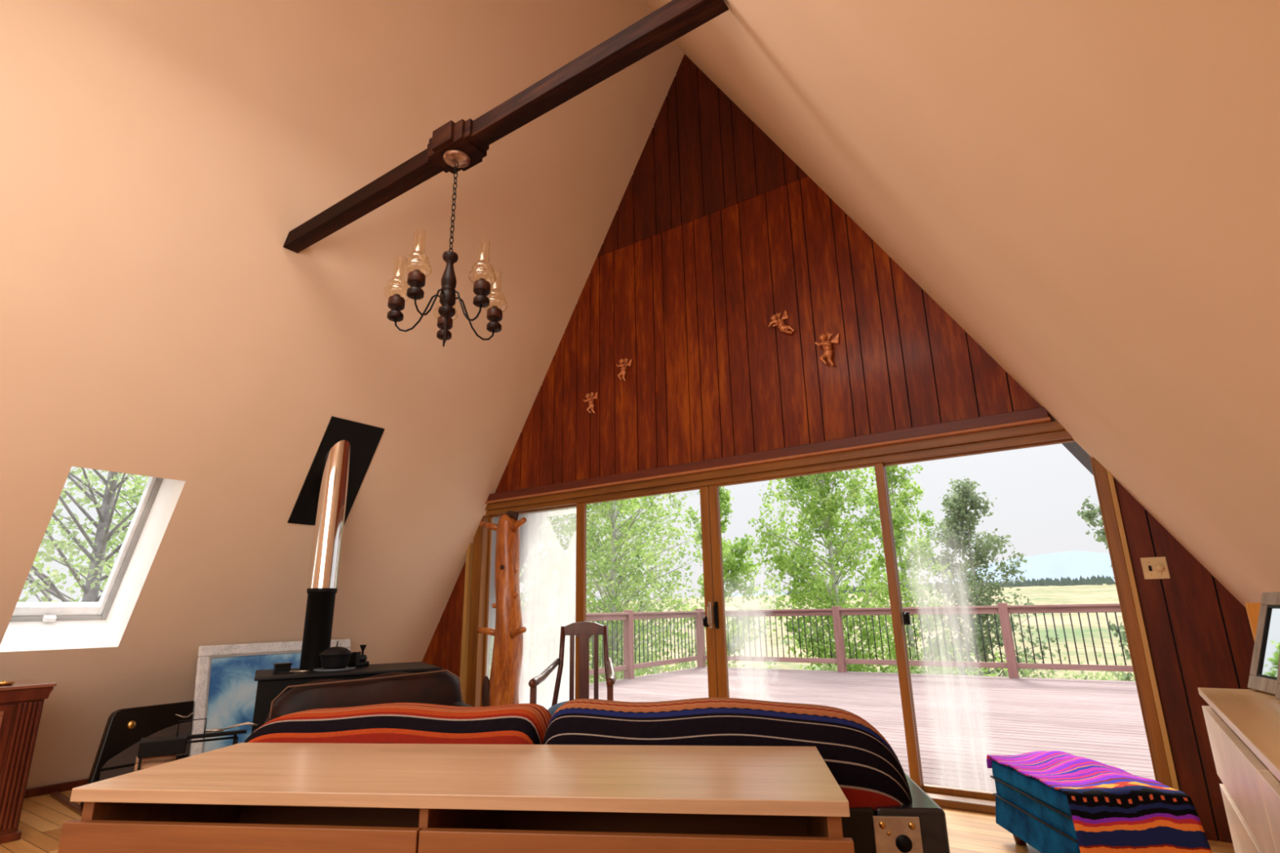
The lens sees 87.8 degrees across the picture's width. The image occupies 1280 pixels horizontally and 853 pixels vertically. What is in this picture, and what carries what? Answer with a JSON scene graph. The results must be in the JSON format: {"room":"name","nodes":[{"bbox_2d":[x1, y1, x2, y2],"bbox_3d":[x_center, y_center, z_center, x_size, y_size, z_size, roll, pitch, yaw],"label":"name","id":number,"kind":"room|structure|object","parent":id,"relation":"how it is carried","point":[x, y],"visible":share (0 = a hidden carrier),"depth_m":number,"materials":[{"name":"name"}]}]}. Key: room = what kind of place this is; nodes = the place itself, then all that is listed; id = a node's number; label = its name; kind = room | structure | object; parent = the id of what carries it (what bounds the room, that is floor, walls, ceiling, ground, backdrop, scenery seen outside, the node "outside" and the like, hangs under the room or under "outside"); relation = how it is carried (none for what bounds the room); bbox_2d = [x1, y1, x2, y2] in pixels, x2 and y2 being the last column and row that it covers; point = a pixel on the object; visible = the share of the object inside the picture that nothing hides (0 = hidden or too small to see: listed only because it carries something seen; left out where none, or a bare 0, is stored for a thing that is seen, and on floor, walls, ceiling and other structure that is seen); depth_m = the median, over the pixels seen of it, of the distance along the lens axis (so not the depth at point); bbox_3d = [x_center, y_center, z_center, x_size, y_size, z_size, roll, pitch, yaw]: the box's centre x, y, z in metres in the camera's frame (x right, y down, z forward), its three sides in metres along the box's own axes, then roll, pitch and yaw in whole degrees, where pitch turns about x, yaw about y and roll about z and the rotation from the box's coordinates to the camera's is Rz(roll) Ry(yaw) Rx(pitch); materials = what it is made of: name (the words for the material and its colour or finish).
{"room":"living room","nodes":[
{"label":"living room","id":0,"kind":"room"},
{"bbox_2d":[0,0,684,788],"bbox_3d":[-3.053,-0.977,3.606,3.881,6.172,8.270,-11,-19,33],"label":"wall","id":1,"kind":"structure","parent":0,"point":[160,159],"depth_m":4.29,"materials":[{"name":"paint"}]},
{"bbox_2d":[24,777,88,798],"bbox_3d":[-4.442,2.078,3.331,0.040,0.050,7.440,-11,-19,33],"label":"baseboard","id":2,"kind":"structure","parent":1,"relation":"attached to","point":[65,786],"depth_m":4.27,"materials":[{"name":"brown wood"}]},
{"bbox_2d":[9,476,163,622],"bbox_3d":[-3.553,0.694,4.243,0.669,1.058,0.580,-11,-19,33],"label":"window","id":3,"kind":"structure","parent":1,"relation":"in","point":[24,611],"depth_m":4.42,"materials":[{"name":"white plastic"}]},
{"bbox_2d":[287,416,384,525],"bbox_3d":[-2.258,0.357,4.965,0.435,0.729,0.432,-11,-19,33],"label":"plate","id":4,"kind":"object","parent":1,"relation":"attached to","point":[364,439],"visible":0.64,"depth_m":4.91,"materials":[{"name":"black metal"}]},
{"bbox_2d":[459,542,473,702],"bbox_3d":[-1.563,1.912,6.014,0.045,1.698,0.090,-11,-19,33],"label":"trim","id":5,"kind":"structure","parent":1,"relation":"attached to","point":[468,562],"depth_m":6.02,"materials":[{"name":"brown wood"}]},
{"bbox_2d":[283,0,728,253],"bbox_3d":[-0.941,-1.400,3.363,3.056,0.116,0.210,-11,-19,33],"label":"ceiling beam","id":6,"kind":"structure","parent":1,"relation":"attached to","point":[676,19],"depth_m":3.09,"materials":[{"name":"brown wood"}]},
{"bbox_2d":[383,149,507,346],"bbox_3d":[-0.891,-0.869,3.185,0.555,0.993,0.574,-11,-19,33],"label":"chandelier","id":7,"kind":"object","parent":6,"relation":"hanging from","point":[456,158],"visible":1,"depth_m":3.10,"materials":[{"name":"brown wood"}]},
{"bbox_2d":[0,790,1235,852],"bbox_3d":[-1.575,1.564,1.463,7.900,0.060,7.600,-11,-19,33],"label":"floor","id":8,"kind":"structure","parent":0,"point":[42,817],"depth_m":3.31,"materials":[{"name":"brown wood"}]},
{"bbox_2d":[0,679,57,844],"bbox_3d":[-3.615,1.658,3.167,0.480,0.742,1.070,-11,-19,33],"label":"base cabinet","id":9,"kind":"object","parent":8,"relation":"on","point":[21,702],"visible":1,"depth_m":3.40,"materials":[{"name":"brown wood"}]},
{"bbox_2d":[0,680,15,685],"bbox_3d":[-3.333,1.344,3.488,0.090,0.024,0.090,-11,-19,33],"label":"dish","id":10,"kind":"object","parent":9,"relation":"on","point":[4,682],"visible":1,"depth_m":3.48,"materials":[{"name":"gold metal"}]},
{"bbox_2d":[49,791,83,816],"bbox_3d":[-3.340,2.237,3.923,1.000,0.020,0.041,-13,-20,38],"label":"plank","id":11,"kind":"object","parent":8,"relation":"on","point":[75,806],"visible":0.56,"depth_m":3.97,"materials":[{"name":"brown wood"}]},
{"bbox_2d":[80,700,195,806],"bbox_3d":[-3.137,2.040,4.184,0.124,0.529,0.550,-11,-19,33],"label":"case","id":12,"kind":"object","parent":8,"relation":"on","point":[117,753],"visible":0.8,"depth_m":4.14,"materials":[{"name":"black paint"}]},
{"bbox_2d":[137,718,246,770],"bbox_3d":[-2.524,1.917,3.736,0.505,0.508,0.170,9,-18,-32],"label":"rack","id":13,"kind":"object","parent":8,"relation":"on","point":[154,746],"visible":0.59,"depth_m":3.67,"materials":[{"name":"black metal"}]},
{"bbox_2d":[133,760,175,771],"bbox_3d":[-2.645,1.851,3.628,0.182,0.046,0.046,9,-18,-32],"label":"log","id":14,"kind":"object","parent":13,"relation":"in","point":[145,765],"visible":0.45,"depth_m":3.61,"materials":[{"name":"brown wood"}]},
{"bbox_2d":[135,754,176,764],"bbox_3d":[-2.665,1.827,3.665,0.182,0.046,0.046,9,-18,-32],"label":"log","id":15,"kind":"object","parent":13,"relation":"in","point":[166,757],"visible":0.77,"depth_m":3.65,"materials":[{"name":"brown wood"}]},
{"bbox_2d":[204,721,258,733],"bbox_3d":[-2.374,1.751,3.873,0.272,0.044,0.054,3,-16,-15],"label":"tongs","id":16,"kind":"object","parent":13,"relation":"on","point":[246,722],"visible":1,"depth_m":3.86,"materials":[{"name":"metal"}]},
{"bbox_2d":[188,638,351,756],"bbox_3d":[-2.677,2.055,4.924,0.150,0.877,1.150,-11,-19,33],"label":"framed painting","id":17,"kind":"object","parent":8,"relation":"on","point":[225,689],"visible":0.44,"depth_m":4.70,"materials":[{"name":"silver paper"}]},
{"bbox_2d":[251,440,441,733],"bbox_3d":[-1.988,1.210,4.635,1.100,2.330,0.705,7,-18,-28],"label":"wood stove","id":18,"kind":"object","parent":8,"relation":"on","point":[330,513],"visible":0.42,"depth_m":4.61,"materials":[{"name":"black metal"}]},
{"bbox_2d":[273,662,292,671],"bbox_3d":[-2.329,1.571,4.333,0.100,0.055,0.080,10,-19,-34],"label":"tin box","id":19,"kind":"object","parent":18,"relation":"on","point":[278,667],"visible":0.83,"depth_m":4.31,"materials":[{"name":"black metal"}]},
{"bbox_2d":[272,671,293,673],"bbox_3d":[-2.260,1.559,4.213,0.135,0.013,0.023,-3,-16,8],"label":"tool","id":20,"kind":"object","parent":18,"relation":"on","point":[273,672],"visible":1,"depth_m":4.21,"materials":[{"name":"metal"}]},
{"bbox_2d":[289,670,309,672],"bbox_3d":[-2.192,1.577,4.282,0.115,0.013,0.023,5,-16,-20],"label":"tool","id":21,"kind":"object","parent":18,"relation":"on","point":[297,671],"visible":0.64,"depth_m":4.28,"materials":[{"name":"metal"}]},
{"bbox_2d":[312,666,355,671],"bbox_3d":[-2.017,1.603,4.392,0.256,0.013,0.256,-11,-19,33],"label":"trivet","id":22,"kind":"object","parent":18,"relation":"on","point":[319,669],"visible":0.77,"depth_m":4.31,"materials":[{"name":"grey metal"}]},
{"bbox_2d":[318,640,353,669],"bbox_3d":[-2.019,1.514,4.416,0.210,0.171,0.210,-11,-19,33],"label":"pot","id":23,"kind":"object","parent":22,"relation":"on","point":[334,657],"visible":1,"depth_m":4.34,"materials":[{"name":"black metal"}]},
{"bbox_2d":[347,644,369,667],"bbox_3d":[-1.966,1.612,4.675,0.068,0.146,0.174,-5,-16,14],"label":"locomotive","id":24,"kind":"object","parent":18,"relation":"on","point":[357,660],"visible":0.94,"depth_m":4.62,"materials":[{"name":"black metal"}]},
{"bbox_2d":[263,669,472,724],"bbox_3d":[-1.516,1.778,3.808,1.140,0.658,0.760,7,-18,-28],"label":"loveseat","id":25,"kind":"object","parent":8,"relation":"on","point":[442,687],"visible":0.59,"depth_m":4.04,"materials":[{"name":"leather"}]},
{"bbox_2d":[57,742,854,852],"bbox_3d":[-0.348,1.095,1.350,1.500,0.740,0.474,-3,-16,7],"label":"sideboard","id":26,"kind":"object","parent":8,"relation":"on","point":[240,797],"visible":1,"depth_m":1.30,"materials":[{"name":"brown wood"}]},
{"bbox_2d":[475,511,526,706],"bbox_3d":[-1.075,1.636,5.388,0.552,1.901,0.304,-11,-19,33],"label":"coat rack","id":27,"kind":"object","parent":8,"relation":"on","point":[502,688],"visible":0.81,"depth_m":5.33,"materials":[{"name":"brown wood"}]},
{"bbox_2d":[528,621,616,716],"bbox_3d":[-0.400,1.785,4.309,0.530,0.999,0.678,-2,-15,2],"label":"armchair","id":28,"kind":"object","parent":8,"relation":"on","point":[584,630],"visible":0.41,"depth_m":4.63,"materials":[{"name":"brown wood"}]},
{"bbox_2d":[841,771,950,852],"bbox_3d":[-0.167,1.242,2.018,1.900,0.806,0.861,-3,-16,7],"label":"sofa","id":29,"kind":"object","parent":8,"relation":"on","point":[919,825],"visible":0.16,"depth_m":1.55,"materials":[{"name":"black leather"}]},
{"bbox_2d":[243,702,551,744],"bbox_3d":[-0.703,1.069,1.872,0.939,0.536,0.324,-3,-16,7],"label":"striped blanket","id":30,"kind":"object","parent":29,"relation":"on","point":[391,722],"visible":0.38,"depth_m":1.82,"materials":[{"name":"orange fabric"}]},
{"bbox_2d":[542,697,911,809],"bbox_3d":[0.216,1.006,1.754,0.952,0.536,0.324,-3,-16,7],"label":"striped blanket","id":31,"kind":"object","parent":29,"relation":"on","point":[866,768],"visible":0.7,"depth_m":1.69,"materials":[{"name":"fabric"}]},
{"bbox_2d":[990,760,1080,852],"bbox_3d":[1.866,1.666,2.822,0.423,0.345,0.683,-2,-15,2],"label":"ottoman","id":32,"kind":"object","parent":8,"relation":"on","point":[1037,815],"visible":0.49,"depth_m":2.81,"materials":[{"name":"blue fabric"}]},
{"bbox_2d":[986,751,1212,852],"bbox_3d":[1.892,1.601,2.822,0.480,0.339,0.717,-2,-15,2],"label":"striped blanket","id":33,"kind":"object","parent":32,"relation":"on","point":[1113,810],"visible":1,"depth_m":2.52,"materials":[{"name":"fabric"}]},
{"bbox_2d":[1197,687,1279,852],"bbox_3d":[1.365,0.951,1.021,0.460,0.780,2.400,-11,-19,33],"label":"dresser","id":34,"kind":"object","parent":8,"relation":"on","point":[1243,725],"visible":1,"depth_m":1.62,"materials":[{"name":"brown wood"}]},
{"bbox_2d":[1247,591,1279,694],"bbox_3d":[1.918,0.640,1.961,0.120,0.298,0.400,-7,-17,20],"label":"mirror","id":35,"kind":"object","parent":34,"relation":"on","point":[1265,656],"visible":0.98,"depth_m":2.08,"materials":[{"name":"mirror"}]},
{"bbox_2d":[1275,652,1279,700],"bbox_3d":[1.773,0.582,1.713,0.104,0.282,0.400,-6,-16,18],"label":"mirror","id":36,"kind":"object","parent":34,"relation":"on","point":[1277,686],"visible":1,"depth_m":1.87,"materials":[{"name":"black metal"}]},
{"bbox_2d":[422,53,1254,843],"bbox_3d":[0.493,-0.510,5.258,6.967,5.889,0.120,-11,-19,33],"label":"wall","id":37,"kind":"structure","parent":0,"point":[715,232],"depth_m":5.03,"materials":[{"name":"brown wood"}]},
{"bbox_2d":[465,515,489,706],"bbox_3d":[-1.457,1.781,6.017,0.120,1.948,0.120,-11,-19,33],"label":"trim","id":38,"kind":"structure","parent":37,"relation":"attached to","point":[481,539],"depth_m":5.99,"materials":[{"name":"brown wood"}]},
{"bbox_2d":[481,504,576,710],"bbox_3d":[-0.935,1.670,5.719,1.100,1.901,0.036,-11,-19,33],"label":"door","id":39,"kind":"structure","parent":37,"relation":"in","point":[548,571],"depth_m":5.67,"materials":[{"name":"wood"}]},
{"bbox_2d":[582,391,597,413],"bbox_3d":[-0.428,-0.204,5.721,0.128,0.208,0.062,-12,-19,34],"label":"carving","id":40,"kind":"object","parent":37,"relation":"attached to","point":[589,396],"visible":1,"depth_m":5.71,"materials":[{"name":"brown wood"}]},
{"bbox_2d":[616,357,631,381],"bbox_3d":[-0.135,-0.482,5.585,0.137,0.213,0.062,-12,-19,34],"label":"carving","id":41,"kind":"object","parent":37,"relation":"attached to","point":[624,366],"visible":1,"depth_m":5.58,"materials":[{"name":"orange wood"}]},
{"bbox_2d":[574,485,718,699],"bbox_3d":[-0.004,1.460,5.025,1.266,1.901,0.084,-11,-19,33],"label":"door","id":42,"kind":"structure","parent":37,"relation":"in","point":[581,508],"depth_m":4.93,"materials":[{"name":"brown wood"}]},
{"bbox_2d":[486,406,1048,501],"bbox_3d":[0.417,0.302,4.989,4.572,0.067,0.055,-11,-19,33],"label":"trim","id":43,"kind":"structure","parent":37,"relation":"attached to","point":[1038,412],"depth_m":4.51,"materials":[{"name":"brown wood"}]},
{"bbox_2d":[484,417,1072,515],"bbox_3d":[0.486,0.405,4.990,4.688,0.097,0.130,-11,-19,33],"label":"trim","id":44,"kind":"structure","parent":37,"relation":"attached to","point":[1051,431],"depth_m":4.46,"materials":[{"name":"brown wood"}]},
{"bbox_2d":[768,310,794,333],"bbox_3d":[1.022,-0.752,4.831,0.192,0.200,0.066,-11,-18,31],"label":"carving","id":45,"kind":"object","parent":37,"relation":"attached to","point":[775,319],"visible":1,"depth_m":4.82,"materials":[{"name":"orange wood"}]},
{"bbox_2d":[708,462,922,789],"bbox_3d":[1.042,1.250,4.336,1.264,1.901,0.084,-11,-19,33],"label":"door","id":46,"kind":"structure","parent":37,"relation":"in","point":[719,615],"depth_m":4.43,"materials":[{"name":"brown wood"}]},
{"bbox_2d":[814,332,839,365],"bbox_3d":[1.292,-0.538,4.575,0.164,0.260,0.076,-12,-19,34],"label":"carving","id":47,"kind":"object","parent":37,"relation":"attached to","point":[827,344],"visible":1,"depth_m":4.57,"materials":[{"name":"brown wood"}]},
{"bbox_2d":[924,791,995,814],"bbox_3d":[0.534,2.299,4.450,4.927,0.042,0.180,-11,-19,33],"label":"trim","id":48,"kind":"structure","parent":37,"relation":"attached to","point":[942,800],"depth_m":3.58,"materials":[{"name":"brown wood"}]},
{"bbox_2d":[884,439,1159,799],"bbox_3d":[2.027,1.066,3.739,1.146,1.901,0.083,-11,-19,33],"label":"door","id":49,"kind":"structure","parent":37,"relation":"in","point":[905,615],"depth_m":3.79,"materials":[{"name":"brown wood"}]},
{"bbox_2d":[1140,556,1170,579],"bbox_3d":[2.594,0.713,3.350,0.104,0.108,0.023,-11,-19,33],"label":"light switch","id":50,"kind":"object","parent":37,"relation":"attached to","point":[1155,567],"visible":1,"depth_m":3.35,"materials":[{"name":"beige plastic"}]},
{"bbox_2d":[1244,602,1261,641],"bbox_3d":[2.372,1.181,2.419,0.054,1.045,0.040,-11,-19,33],"label":"board","id":51,"kind":"object","parent":37,"relation":"attached to","point":[1252,609],"visible":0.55,"depth_m":2.54,"materials":[{"name":"orange wood"}]},
{"bbox_2d":[642,0,1279,607],"bbox_3d":[0.143,-1.620,1.500,3.881,6.172,8.270,-11,-19,33],"label":"wall","id":52,"kind":"structure","parent":0,"point":[1089,190],"depth_m":1.42,"materials":[{"name":"paint"}]},
{"bbox_2d":[1092,456,1179,790],"bbox_3d":[2.514,1.045,3.384,0.048,1.818,0.120,-11,-19,33],"label":"trim","id":53,"kind":"structure","parent":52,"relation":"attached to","point":[1145,687],"depth_m":3.34,"materials":[{"name":"brown wood"}]},
{"label":"outside","id":54,"kind":"structure","parent":0,"visible":0},
{"bbox_2d":[589,666,1155,792],"bbox_3d":[3.389,3.256,7.419,10.750,0.200,8.170,-11,-19,33],"label":"deck","id":55,"kind":"object","parent":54,"point":[1101,721],"visible":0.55,"depth_m":7.43,"materials":[{"name":"brown wood"}]},
{"bbox_2d":[487,609,698,679],"bbox_3d":[-1.028,3.549,10.397,0.145,1.285,7.715,-11,-19,33],"label":"deck railing","id":56,"kind":"object","parent":55,"relation":"on","point":[628,616],"visible":0.35,"depth_m":11.80,"materials":[{"name":"wood"}]},
{"bbox_2d":[694,603,1133,678],"bbox_3d":[5.570,3.519,10.735,10.645,1.285,0.145,-11,-19,33],"label":"deck railing","id":57,"kind":"object","parent":55,"relation":"on","point":[1003,610],"visible":0.74,"depth_m":11.12,"materials":[{"name":"wood"}]},
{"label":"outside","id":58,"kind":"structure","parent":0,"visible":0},
{"bbox_2d":[487,583,1133,684],"bbox_3d":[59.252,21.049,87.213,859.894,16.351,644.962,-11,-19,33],"label":"meadow","id":59,"kind":"structure","parent":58,"point":[1105,593],"depth_m":101.95,"materials":[{"name":"green plant"}]},
{"bbox_2d":[17,466,149,602],"bbox_3d":[-8.744,1.541,10.345,5.370,9.703,5.133,-11,-19,33],"label":"tree","id":60,"kind":"object","parent":59,"relation":"on","point":[105,511],"visible":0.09,"depth_m":10.19,"materials":[{"name":"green plant"}]},
{"bbox_2d":[27,471,147,602],"bbox_3d":[-12.517,3.956,17.411,6.618,9.753,8.398,-11,-19,33],"label":"tree","id":61,"kind":"object","parent":59,"relation":"on","point":[128,493],"visible":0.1,"depth_m":16.24,"materials":[{"name":"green plant"}]},
{"bbox_2d":[488,503,599,679],"bbox_3d":[-3.489,3.173,17.682,4.996,10.687,5.467,-2,-16,5],"label":"tree","id":62,"kind":"object","parent":59,"relation":"on","point":[557,519],"visible":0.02,"depth_m":17.37,"materials":[{"name":"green plant"}]},
{"bbox_2d":[520,493,703,682],"bbox_3d":[-0.955,4.659,24.160,6.848,11.738,6.114,-5,-16,13],"label":"tree","id":63,"kind":"object","parent":59,"relation":"on","point":[673,495],"visible":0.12,"depth_m":23.70,"materials":[{"name":"green plant"}]},
{"bbox_2d":[555,491,702,683],"bbox_3d":[-0.639,3.309,17.671,4.874,10.293,4.832,-14,-20,39],"label":"tree","id":64,"kind":"object","parent":59,"relation":"on","point":[615,593],"visible":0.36,"depth_m":17.38,"materials":[{"name":"green plant"}]},
{"bbox_2d":[589,643,671,684],"bbox_3d":[-0.191,6.197,14.389,2.516,2.940,2.414,-8,-17,23],"label":"shrub","id":65,"kind":"object","parent":59,"relation":"on","point":[655,668],"visible":0.07,"depth_m":14.88,"materials":[{"name":"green plant"}]},
{"bbox_2d":[634,626,706,676],"bbox_3d":[0.655,7.376,18.723,3.170,3.377,3.022,-4,-16,11],"label":"shrub","id":66,"kind":"object","parent":59,"relation":"on","point":[642,673],"visible":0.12,"depth_m":19.41,"materials":[{"name":"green plant"}]},
{"bbox_2d":[668,640,706,671],"bbox_3d":[1.298,6.468,15.322,2.368,2.970,2.158,-2,-16,3],"label":"shrub","id":67,"kind":"object","parent":59,"relation":"on","point":[692,663],"visible":0.05,"depth_m":15.52,"materials":[{"name":"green plant"}]},
{"bbox_2d":[670,486,781,667],"bbox_3d":[2.803,5.365,21.075,3.320,8.357,3.172,-11,-19,33],"label":"tree","id":68,"kind":"object","parent":59,"relation":"on","point":[731,564],"visible":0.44,"depth_m":21.11,"materials":[{"name":"green plant"}]},
{"bbox_2d":[762,661,776,668],"bbox_3d":[2.813,6.597,15.077,2.152,2.517,1.933,-11,-19,33],"label":"shrub","id":69,"kind":"object","parent":59,"relation":"on","point":[766,662],"visible":0.02,"depth_m":15.22,"materials":[{"name":"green plant"}]},
{"bbox_2d":[817,663,837,671],"bbox_3d":[4.087,6.249,14.119,2.101,2.550,1.937,10,-19,-35],"label":"shrub","id":70,"kind":"object","parent":59,"relation":"on","point":[825,667],"visible":0.02,"depth_m":14.28,"materials":[{"name":"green plant"}]},
{"bbox_2d":[746,466,930,672],"bbox_3d":[5.075,3.294,16.902,4.246,9.649,3.906,-11,-19,33],"label":"tree","id":71,"kind":"object","parent":59,"relation":"on","point":[826,513],"visible":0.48,"depth_m":16.71,"materials":[{"name":"green plant"}]},
{"bbox_2d":[858,463,959,674],"bbox_3d":[7.159,3.998,18.256,2.383,9.119,2.464,-11,-19,33],"label":"tree","id":72,"kind":"object","parent":59,"relation":"on","point":[898,522],"visible":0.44,"depth_m":18.19,"materials":[{"name":"green plant"}]},
{"bbox_2d":[887,641,943,674],"bbox_3d":[5.692,6.004,13.913,2.203,2.881,1.945,3,-16,-15],"label":"shrub","id":73,"kind":"object","parent":59,"relation":"on","point":[913,652],"visible":0.02,"depth_m":14.00,"materials":[{"name":"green plant"}]},
{"bbox_2d":[786,574,1115,595],"bbox_3d":[190.979,78.895,335.735,249.564,7.334,67.179,-11,-19,33],"label":"tree line","id":74,"kind":"object","parent":59,"relation":"on","point":[1099,580],"visible":0.27,"depth_m":328.69,"materials":[{"name":"green plant"}]},
{"bbox_2d":[933,646,1008,676],"bbox_3d":[7.241,6.102,14.027,2.337,2.756,2.108,3,-16,-13],"label":"shrub","id":75,"kind":"object","parent":59,"relation":"on","point":[957,670],"visible":0.03,"depth_m":14.44,"materials":[{"name":"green plant"}]},
{"bbox_2d":[907,475,1087,679],"bbox_3d":[9.751,5.053,18.732,4.297,7.396,3.901,-8,-17,22],"label":"tree","id":76,"kind":"object","parent":59,"relation":"on","point":[957,504],"visible":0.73,"depth_m":19.01,"materials":[{"name":"green plant"}]},
{"bbox_2d":[983,650,1060,678],"bbox_3d":[9.063,6.524,15.223,2.473,2.672,2.466,-11,-19,33],"label":"shrub","id":77,"kind":"object","parent":59,"relation":"on","point":[1026,671],"visible":0.06,"depth_m":15.40,"materials":[{"name":"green plant"}]},
{"bbox_2d":[1036,653,1134,680],"bbox_3d":[12.771,7.782,18.896,3.468,2.556,3.474,-11,-19,33],"label":"shrub","id":78,"kind":"object","parent":59,"relation":"on","point":[1100,655],"visible":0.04,"depth_m":19.00,"materials":[{"name":"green plant"}]},
{"bbox_2d":[1050,663,1135,680],"bbox_3d":[10.581,6.649,15.152,2.911,2.404,2.453,-1,-15,-1],"label":"shrub","id":79,"kind":"object","parent":59,"relation":"on","point":[1071,672],"visible":0.02,"depth_m":15.47,"materials":[{"name":"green plant"}]},
{"bbox_2d":[1076,495,1134,680],"bbox_3d":[10.209,4.061,12.649,2.379,5.562,2.166,-11,-19,33],"label":"tree","id":80,"kind":"object","parent":59,"relation":"on","point":[1088,516],"visible":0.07,"depth_m":13.25,"materials":[{"name":"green plant"}]},
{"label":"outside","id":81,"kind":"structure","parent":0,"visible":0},
{"bbox_2d":[589,551,1115,600],"bbox_3d":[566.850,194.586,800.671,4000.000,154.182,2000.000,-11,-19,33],"label":"mountains","id":82,"kind":"structure","parent":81,"point":[1073,564],"depth_m":1251.27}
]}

